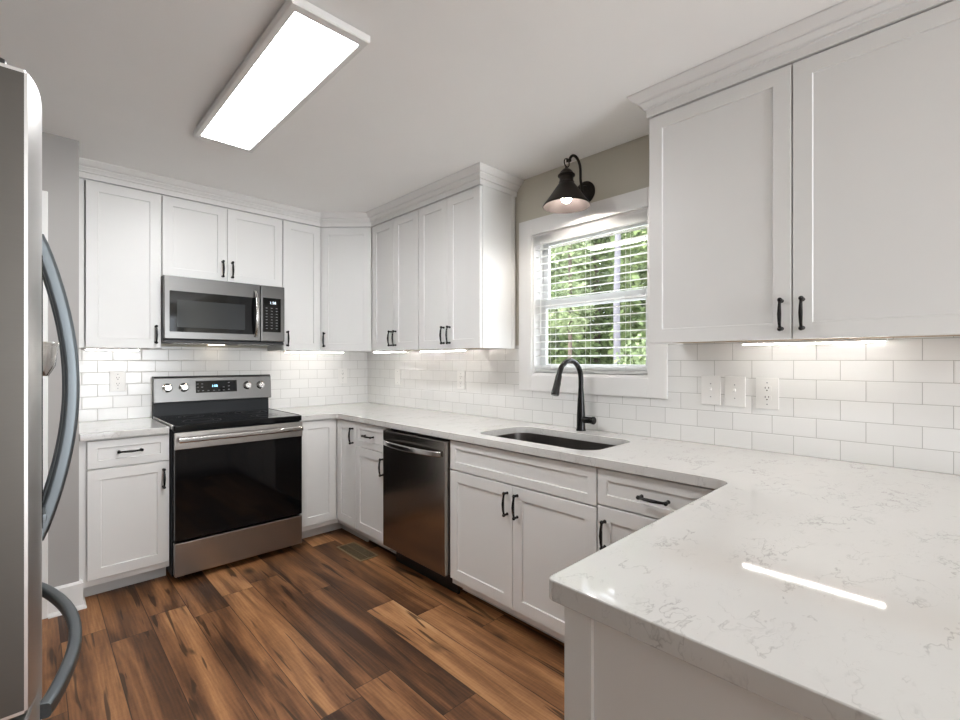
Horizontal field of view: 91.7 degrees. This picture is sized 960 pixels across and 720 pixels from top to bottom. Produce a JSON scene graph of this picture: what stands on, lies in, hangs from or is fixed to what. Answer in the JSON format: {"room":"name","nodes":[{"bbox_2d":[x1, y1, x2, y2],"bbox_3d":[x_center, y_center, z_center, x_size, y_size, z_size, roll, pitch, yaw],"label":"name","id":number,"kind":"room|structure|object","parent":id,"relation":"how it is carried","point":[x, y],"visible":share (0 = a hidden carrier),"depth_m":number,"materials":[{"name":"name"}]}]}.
{"room":"kitchen","nodes":[
{"label":"kitchen","id":0,"kind":"room"},
{"bbox_2d":[42,132,78,586],"bbox_3d":[-2.747,0.073,2.373,1.028,2.459,0.765,0,0,-44],"label":"wall","id":1,"kind":"structure","parent":0,"point":[60,155],"depth_m":2.41,"materials":[{"name":"grey paint"}]},
{"bbox_2d":[42,190,47,619],"bbox_3d":[-2.224,0.224,2.333,0.090,2.158,0.020,0,0,-44],"label":"trim","id":2,"kind":"structure","parent":1,"relation":"attached to","point":[44,193],"depth_m":2.35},
{"bbox_2d":[48,579,86,618],"bbox_3d":[-2.174,1.232,2.454,0.150,0.142,0.145,0,0,-44],"label":"baseboard","id":3,"kind":"structure","parent":1,"relation":"attached to","point":[73,591],"depth_m":2.43,"materials":[{"name":"white wood"}]},
{"bbox_2d":[79,157,523,227],"bbox_3d":[-1.047,-1.108,3.209,2.639,0.094,1.064,0,0,-2],"label":"crown molding","id":4,"kind":"structure","parent":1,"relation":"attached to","point":[478,174],"depth_m":3.08,"materials":[{"name":"white wood"}]},
{"bbox_2d":[161,344,266,347],"bbox_3d":[-1.805,0.073,3.729,2.212,2.459,0.120,0,0,-44],"label":"wall","id":5,"kind":"structure","parent":0,"point":[162,345],"depth_m":3.46,"materials":[{"name":"beige paint"}]},
{"bbox_2d":[79,178,160,348],"bbox_3d":[-2.278,-0.574,2.930,0.416,0.994,0.357,0,0,-44],"label":"upper cabinet","id":6,"kind":"object","parent":5,"relation":"attached to","point":[120,227],"visible":0.97,"depth_m":2.83,"materials":[{"name":"white wood"}]},
{"bbox_2d":[85,348,139,350],"bbox_3d":[-2.286,-0.068,2.905,0.270,0.016,0.036,0,0,-44],"label":"light","id":7,"kind":"object","parent":6,"relation":"attached to","point":[109,349],"visible":0.98,"depth_m":2.90,"materials":[{"name":"white plastic"}]},
{"bbox_2d":[161,195,281,286],"bbox_3d":[-1.853,-0.806,3.339,0.760,0.529,0.357,0,0,-44],"label":"upper cabinet","id":8,"kind":"object","parent":5,"relation":"attached to","point":[199,240],"visible":0.96,"depth_m":3.20,"materials":[{"name":"white wood"}]},
{"bbox_2d":[161,275,283,345],"bbox_3d":[-1.823,-0.325,3.296,0.748,0.428,0.436,0,0,-44],"label":"microwave","id":9,"kind":"object","parent":8,"relation":"attached to","point":[195,311],"visible":0.99,"depth_m":3.14,"materials":[{"name":"silver metal"}]},
{"bbox_2d":[79,347,367,421],"bbox_3d":[-1.803,0.153,3.642,2.091,0.500,0.008,0,0,-44],"label":"tile backsplash","id":10,"kind":"structure","parent":5,"relation":"attached to","point":[297,379],"depth_m":3.47,"materials":[{"name":"white tile"}]},
{"bbox_2d":[109,371,125,391],"bbox_3d":[-2.385,0.137,3.069,0.086,0.134,0.009,0,0,-44],"label":"wall outlet","id":11,"kind":"object","parent":10,"relation":"attached to","point":[117,379],"visible":1,"depth_m":3.06,"materials":[{"name":"white plastic"}]},
{"bbox_2d":[338,368,346,383],"bbox_3d":[-1.233,0.139,4.180,0.086,0.134,0.009,0,0,-44],"label":"wall outlet","id":12,"kind":"object","parent":10,"relation":"attached to","point":[342,373],"visible":1,"depth_m":4.18,"materials":[{"name":"white plastic"}]},
{"bbox_2d":[267,220,320,350],"bbox_3d":[-1.471,-0.574,3.707,0.300,0.994,0.357,0,0,-44],"label":"upper cabinet","id":13,"kind":"object","parent":5,"relation":"attached to","point":[301,243],"visible":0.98,"depth_m":3.61,"materials":[{"name":"white wood"}]},
{"bbox_2d":[284,351,344,352],"bbox_3d":[-1.346,-0.068,3.810,0.500,0.016,0.036,0,0,-44],"label":"light","id":14,"kind":"object","parent":13,"relation":"attached to","point":[284,351],"visible":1,"depth_m":3.81,"materials":[{"name":"white plastic"}]},
{"bbox_2d":[297,352,330,352],"bbox_3d":[-1.346,-0.065,3.810,0.488,0.003,0.007,0,0,-44],"label":"diffuser","id":15,"kind":"object","parent":14,"relation":"attached to","point":[297,352],"depth_m":3.80,"materials":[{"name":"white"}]},
{"bbox_2d":[321,227,371,351],"bbox_3d":[-1.065,-0.574,3.926,0.614,0.994,0.603,0,0,-44],"label":"upper cabinet","id":16,"kind":"object","parent":5,"relation":"attached to","point":[346,253],"visible":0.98,"depth_m":3.71,"materials":[{"name":"white wood"}]},
{"bbox_2d":[42,528,563,719],"bbox_3d":[0.600,1.363,0.422,3.340,0.120,8.220,0,0,-44],"label":"floor","id":17,"kind":"structure","parent":0,"point":[306,630],"depth_m":2.11,"materials":[{"name":"brown wood"}]},
{"bbox_2d":[0,58,81,719],"bbox_3d":[-1.317,0.408,0.845,0.906,1.790,0.915,0,0,-44],"label":"refrigerator","id":18,"kind":"object","parent":17,"relation":"on","point":[27,260],"visible":1,"depth_m":0.77,"materials":[{"name":"silver metal"}]},
{"bbox_2d":[79,433,168,596],"bbox_3d":[-2.176,0.865,2.816,0.406,0.876,0.656,0,0,-44],"label":"base cabinet","id":19,"kind":"object","parent":17,"relation":"on","point":[124,481],"visible":0.98,"depth_m":2.60,"materials":[{"name":"grey wood"}]},
{"bbox_2d":[79,417,168,440],"bbox_3d":[-2.186,0.408,2.822,0.402,0.038,0.639,0,0,-44],"label":"countertop","id":20,"kind":"structure","parent":19,"relation":"on","point":[107,429],"depth_m":2.69,"materials":[{"name":"stone"}]},
{"bbox_2d":[152,374,302,577],"bbox_3d":[-1.719,0.707,3.193,0.769,1.192,0.748,0,0,-44],"label":"electric range","id":21,"kind":"object","parent":17,"relation":"on","point":[235,460],"visible":0.98,"depth_m":2.99,"materials":[{"name":"black"}]},
{"bbox_2d":[155,409,301,431],"bbox_3d":[-1.720,0.397,3.189,0.756,0.038,0.625,0,0,-44],"label":"cooktop","id":22,"kind":"object","parent":21,"relation":"in","point":[206,420],"depth_m":3.08,"materials":[{"name":"black glass"}]},
{"bbox_2d":[300,418,368,541],"bbox_3d":[-1.068,0.865,3.719,0.902,0.876,0.893,0,0,-44],"label":"base cabinet","id":23,"kind":"object","parent":17,"relation":"on","point":[328,445],"visible":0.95,"depth_m":3.40,"materials":[{"name":"grey wood"}]},
{"bbox_2d":[336,542,378,561],"bbox_3d":[-0.840,1.301,3.180,0.140,0.004,0.330,0,0,-44],"label":"floor vent","id":24,"kind":"object","parent":17,"relation":"in","point":[355,550],"visible":1,"depth_m":3.17,"materials":[{"name":"brown metal"}]},
{"bbox_2d":[356,422,395,553],"bbox_3d":[-0.532,0.854,3.340,0.656,0.854,0.396,0,0,-44],"label":"base cabinet","id":25,"kind":"object","parent":17,"relation":"on","point":[369,438],"visible":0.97,"depth_m":3.15,"materials":[{"name":"grey wood"}]},
{"bbox_2d":[383,428,459,593],"bbox_3d":[-0.200,0.869,2.949,0.684,0.868,0.618,0,0,-44],"label":"dishwasher","id":26,"kind":"object","parent":17,"relation":"on","point":[416,467],"visible":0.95,"depth_m":2.70,"materials":[{"name":"silver metal"}]},
{"bbox_2d":[450,440,598,642],"bbox_3d":[0.361,0.854,2.413,0.656,0.854,0.917,0,0,-44],"label":"base cabinet","id":27,"kind":"object","parent":17,"relation":"on","point":[518,520],"visible":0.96,"depth_m":2.18,"materials":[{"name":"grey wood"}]},
{"bbox_2d":[598,468,715,550],"bbox_3d":[0.866,0.854,1.889,0.656,0.854,0.536,0,0,-44],"label":"base cabinet","id":28,"kind":"object","parent":17,"relation":"on","point":[628,502],"visible":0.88,"depth_m":1.78,"materials":[{"name":"grey wood"}]},
{"bbox_2d":[564,606,809,719],"bbox_3d":[0.989,0.865,1.090,1.588,0.876,0.822,0,0,-44],"label":"base cabinet","id":29,"kind":"object","parent":17,"relation":"on","point":[610,674],"visible":0.31,"depth_m":0.73,"materials":[{"name":"grey wood"}]},
{"bbox_2d":[276,402,959,719],"bbox_3d":[-0.162,0.408,2.279,1.601,0.038,4.231,0,0,-44],"label":"countertop","id":30,"kind":"structure","parent":29,"relation":"on","point":[815,588],"depth_m":0.85,"materials":[{"name":"stone"}]},
{"bbox_2d":[496,433,615,449],"bbox_3d":[0.361,0.534,2.385,0.429,0.212,0.763,0,0,-44],"label":"sink","id":31,"kind":"object","parent":30,"relation":"in","point":[529,437],"visible":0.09,"depth_m":2.60,"materials":[{"name":"metal"}]},
{"bbox_2d":[551,358,595,430],"bbox_3d":[0.498,0.188,2.489,0.284,0.402,0.115,0,0,-44],"label":"kitchen faucet","id":32,"kind":"object","parent":30,"relation":"on","point":[582,419],"visible":1,"depth_m":2.56,"materials":[{"name":"black metal"}]},
{"bbox_2d":[0,0,844,211],"bbox_3d":[0.600,-1.216,0.422,3.340,0.120,8.220,0,0,-44],"label":"ceiling","id":33,"kind":"structure","parent":0,"point":[439,89],"depth_m":1.91,"materials":[{"name":"paint"}]},
{"bbox_2d":[193,0,369,152],"bbox_3d":[-0.910,-1.136,1.987,0.278,0.036,1.220,0,0,-44],"label":"ceiling light","id":34,"kind":"object","parent":33,"relation":"in","point":[304,46],"visible":1,"depth_m":1.82,"materials":[{"name":"white plastic"}]},
{"bbox_2d":[515,134,648,345],"bbox_3d":[1.766,0.073,1.532,0.120,2.459,8.000,0,0,-44],"label":"wall","id":35,"kind":"structure","parent":0,"point":[623,168],"depth_m":2.61,"materials":[{"name":"beige paint"}]},
{"bbox_2d":[372,209,418,350],"bbox_3d":[-0.547,-0.574,3.575,0.357,0.994,0.624,0,0,-44],"label":"upper cabinet","id":36,"kind":"object","parent":35,"relation":"attached to","point":[395,242],"visible":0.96,"depth_m":3.45,"materials":[{"name":"white wood"}]},
{"bbox_2d":[372,350,407,352],"bbox_3d":[-0.726,-0.068,3.714,0.036,0.016,0.460,0,0,-44],"label":"light","id":37,"kind":"object","parent":36,"relation":"attached to","point":[403,350],"visible":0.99,"depth_m":3.71,"materials":[{"name":"white plastic"}]},
{"bbox_2d":[419,185,514,349],"bbox_3d":[-0.113,-0.574,3.125,0.357,0.994,0.625,0,0,-44],"label":"upper cabinet","id":38,"kind":"object","parent":35,"relation":"attached to","point":[467,238],"visible":0.99,"depth_m":2.96,"materials":[{"name":"white wood"}]},
{"bbox_2d":[419,349,466,351],"bbox_3d":[-0.266,-0.068,3.237,0.036,0.016,0.490,0,0,-44],"label":"light","id":39,"kind":"object","parent":38,"relation":"attached to","point":[441,350],"visible":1,"depth_m":3.20,"materials":[{"name":"white plastic"}]},
{"bbox_2d":[543,154,594,213],"bbox_3d":[0.491,-0.978,2.529,0.330,0.301,0.252,0,0,-44],"label":"wall sconce","id":40,"kind":"object","parent":35,"relation":"attached to","point":[566,198],"visible":1,"depth_m":2.53,"materials":[{"name":"brown metal"}]},
{"bbox_2d":[519,187,667,398],"bbox_3d":[0.634,-0.346,2.691,0.141,1.070,0.966,0,0,-44],"label":"window","id":41,"kind":"structure","parent":35,"relation":"in","point":[654,384],"depth_m":2.74,"materials":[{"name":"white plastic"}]},
{"bbox_2d":[534,209,646,374],"bbox_3d":[0.614,-0.353,2.672,0.070,0.852,0.742,0,0,-44],"label":"window blind","id":42,"kind":"object","parent":41,"relation":"attached to","point":[638,217],"visible":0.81,"depth_m":2.63,"materials":[{"name":"white plastic"}]},
{"bbox_2d":[368,336,959,474],"bbox_3d":[0.421,0.153,2.835,0.008,0.500,4.242,0,0,-44],"label":"tile backsplash","id":43,"kind":"structure","parent":35,"relation":"attached to","point":[894,402],"depth_m":1.98,"materials":[{"name":"white tile"}]},
{"bbox_2d":[395,369,400,384],"bbox_3d":[-0.705,0.141,3.992,0.009,0.134,0.086,0,0,-44],"label":"light switch","id":44,"kind":"object","parent":43,"relation":"attached to","point":[397,371],"visible":1,"depth_m":3.98,"materials":[{"name":"white plastic"}]},
{"bbox_2d":[457,371,464,388],"bbox_3d":[-0.140,0.143,3.405,0.009,0.134,0.086,0,0,-44],"label":"wall outlet","id":45,"kind":"object","parent":43,"relation":"attached to","point":[460,374],"visible":1,"depth_m":3.40,"materials":[{"name":"white plastic"}]},
{"bbox_2d":[701,375,720,404],"bbox_3d":[1.062,0.137,2.151,0.018,0.134,0.086,0,0,-44],"label":"light switch","id":46,"kind":"object","parent":43,"relation":"attached to","point":[710,385],"visible":1,"depth_m":2.15,"materials":[{"name":"white plastic"}]},
{"bbox_2d":[725,376,745,406],"bbox_3d":[1.133,0.139,2.078,0.018,0.134,0.086,0,0,-44],"label":"light switch","id":47,"kind":"object","parent":43,"relation":"attached to","point":[735,387],"visible":1,"depth_m":2.08,"materials":[{"name":"white plastic"}]},
{"bbox_2d":[756,378,778,409],"bbox_3d":[1.224,0.141,1.989,0.009,0.134,0.086,0,0,-44],"label":"wall outlet","id":48,"kind":"object","parent":43,"relation":"attached to","point":[767,389],"visible":1,"depth_m":1.99,"materials":[{"name":"white plastic"}]},
{"bbox_2d":[762,386,771,391],"bbox_3d":[1.222,0.121,1.987,0.003,0.029,0.034,0,0,-44],"label":"receptacle","id":49,"kind":"object","parent":48,"relation":"attached to","point":[764,388],"depth_m":1.99,"materials":[{"name":"grey plastic"}]},
{"bbox_2d":[762,395,771,401],"bbox_3d":[1.222,0.160,1.987,0.003,0.029,0.034,0,0,-44],"label":"receptacle","id":50,"kind":"object","parent":48,"relation":"attached to","point":[765,398],"depth_m":1.99,"materials":[{"name":"grey plastic"}]},
{"bbox_2d":[649,0,959,344],"bbox_3d":[1.208,-0.574,1.754,0.357,0.994,1.066,0,0,-44],"label":"upper cabinet","id":51,"kind":"object","parent":35,"relation":"attached to","point":[816,197],"visible":1,"depth_m":1.60,"materials":[{"name":"white wood"}]},
{"bbox_2d":[627,0,953,119],"bbox_3d":[1.177,-1.108,1.771,0.392,0.094,1.134,0,0,-44],"label":"crown molding","id":52,"kind":"structure","parent":51,"relation":"attached to","point":[845,21],"depth_m":1.66,"materials":[{"name":"white wood"}]},
{"bbox_2d":[740,338,887,344],"bbox_3d":[1.238,-0.068,1.762,0.036,0.016,0.455,0,0,-44],"label":"light","id":53,"kind":"object","parent":51,"relation":"attached to","point":[803,342],"visible":1,"depth_m":1.74,"materials":[{"name":"white plastic"}]},
{"bbox_2d":[743,341,884,344],"bbox_3d":[1.238,-0.065,1.762,0.007,0.003,0.443,0,0,-44],"label":"diffuser","id":54,"kind":"object","parent":53,"relation":"attached to","point":[760,342],"depth_m":1.77,"materials":[{"name":"white plastic"}]},
{"label":"outside","id":55,"kind":"structure","parent":0,"visible":0},
{"bbox_3d":[10.309,1.978,22.266,38.800,0.150,70.000,0,0,-44],"label":"ground","id":56,"kind":"structure","parent":55,"visible":0},
{"bbox_2d":[548,243,588,351],"bbox_3d":[2.949,-2.459,17.416,2.383,9.285,2.389,0,0,-44],"label":"tree","id":57,"kind":"object","parent":56,"relation":"on","point":[555,280],"visible":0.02,"depth_m":16.95,"materials":[{"name":"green plant"}]},
{"bbox_2d":[548,241,589,363],"bbox_3d":[1.504,-2.480,11.603,2.317,9.241,2.349,0,0,-44],"label":"tree","id":58,"kind":"object","parent":56,"relation":"on","point":[554,360],"visible":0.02,"depth_m":11.08,"materials":[{"name":"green plant"}]},
{"bbox_2d":[548,239,595,363],"bbox_3d":[1.827,-2.098,9.421,1.043,8.002,1.084,0,0,-44],"label":"tree","id":59,"kind":"object","parent":56,"relation":"on","point":[577,321],"visible":0.44,"depth_m":9.37,"materials":[{"name":"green plant"}]},
{"bbox_2d":[579,250,609,363],"bbox_3d":[4.980,-2.481,19.980,2.390,9.241,2.365,0,0,-44],"label":"tree","id":60,"kind":"object","parent":56,"relation":"on","point":[604,250],"visible":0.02,"depth_m":19.51,"materials":[{"name":"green plant"}]},
{"bbox_2d":[562,230,632,363],"bbox_3d":[3.555,-2.480,14.171,2.419,9.240,2.387,0,0,-44],"label":"tree","id":61,"kind":"object","parent":56,"relation":"on","point":[608,287],"visible":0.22,"depth_m":13.64,"materials":[{"name":"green plant"}]},
{"bbox_2d":[613,231,620,363],"bbox_3d":[2.503,-2.098,8.537,1.052,8.002,1.028,0,0,-44],"label":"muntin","id":62,"kind":"object","parent":56,"relation":"on","point":[616,310],"visible":0.02,"depth_m":8.49,"materials":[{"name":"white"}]},
{"bbox_2d":[606,230,645,362],"bbox_3d":[5.601,-2.466,16.729,2.366,9.271,2.326,0,0,-3],"label":"tree","id":63,"kind":"object","parent":56,"relation":"on","point":[633,325],"visible":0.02,"depth_m":16.23,"materials":[{"name":"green plant"}]},
{"bbox_2d":[606,225,646,364],"bbox_3d":[4.120,-2.453,10.898,2.373,9.291,2.364,0,0,-16],"label":"tree","id":64,"kind":"object","parent":56,"relation":"on","point":[637,258],"visible":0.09,"depth_m":10.74,"materials":[{"name":"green plant"}]},
{"bbox_2d":[614,334,645,364],"bbox_3d":[2.443,0.690,6.868,1.237,2.203,1.265,0,0,-44],"label":"shrub","id":65,"kind":"object","parent":56,"relation":"on","point":[643,362],"visible":0.02,"depth_m":6.84,"materials":[{"name":"green plant"}]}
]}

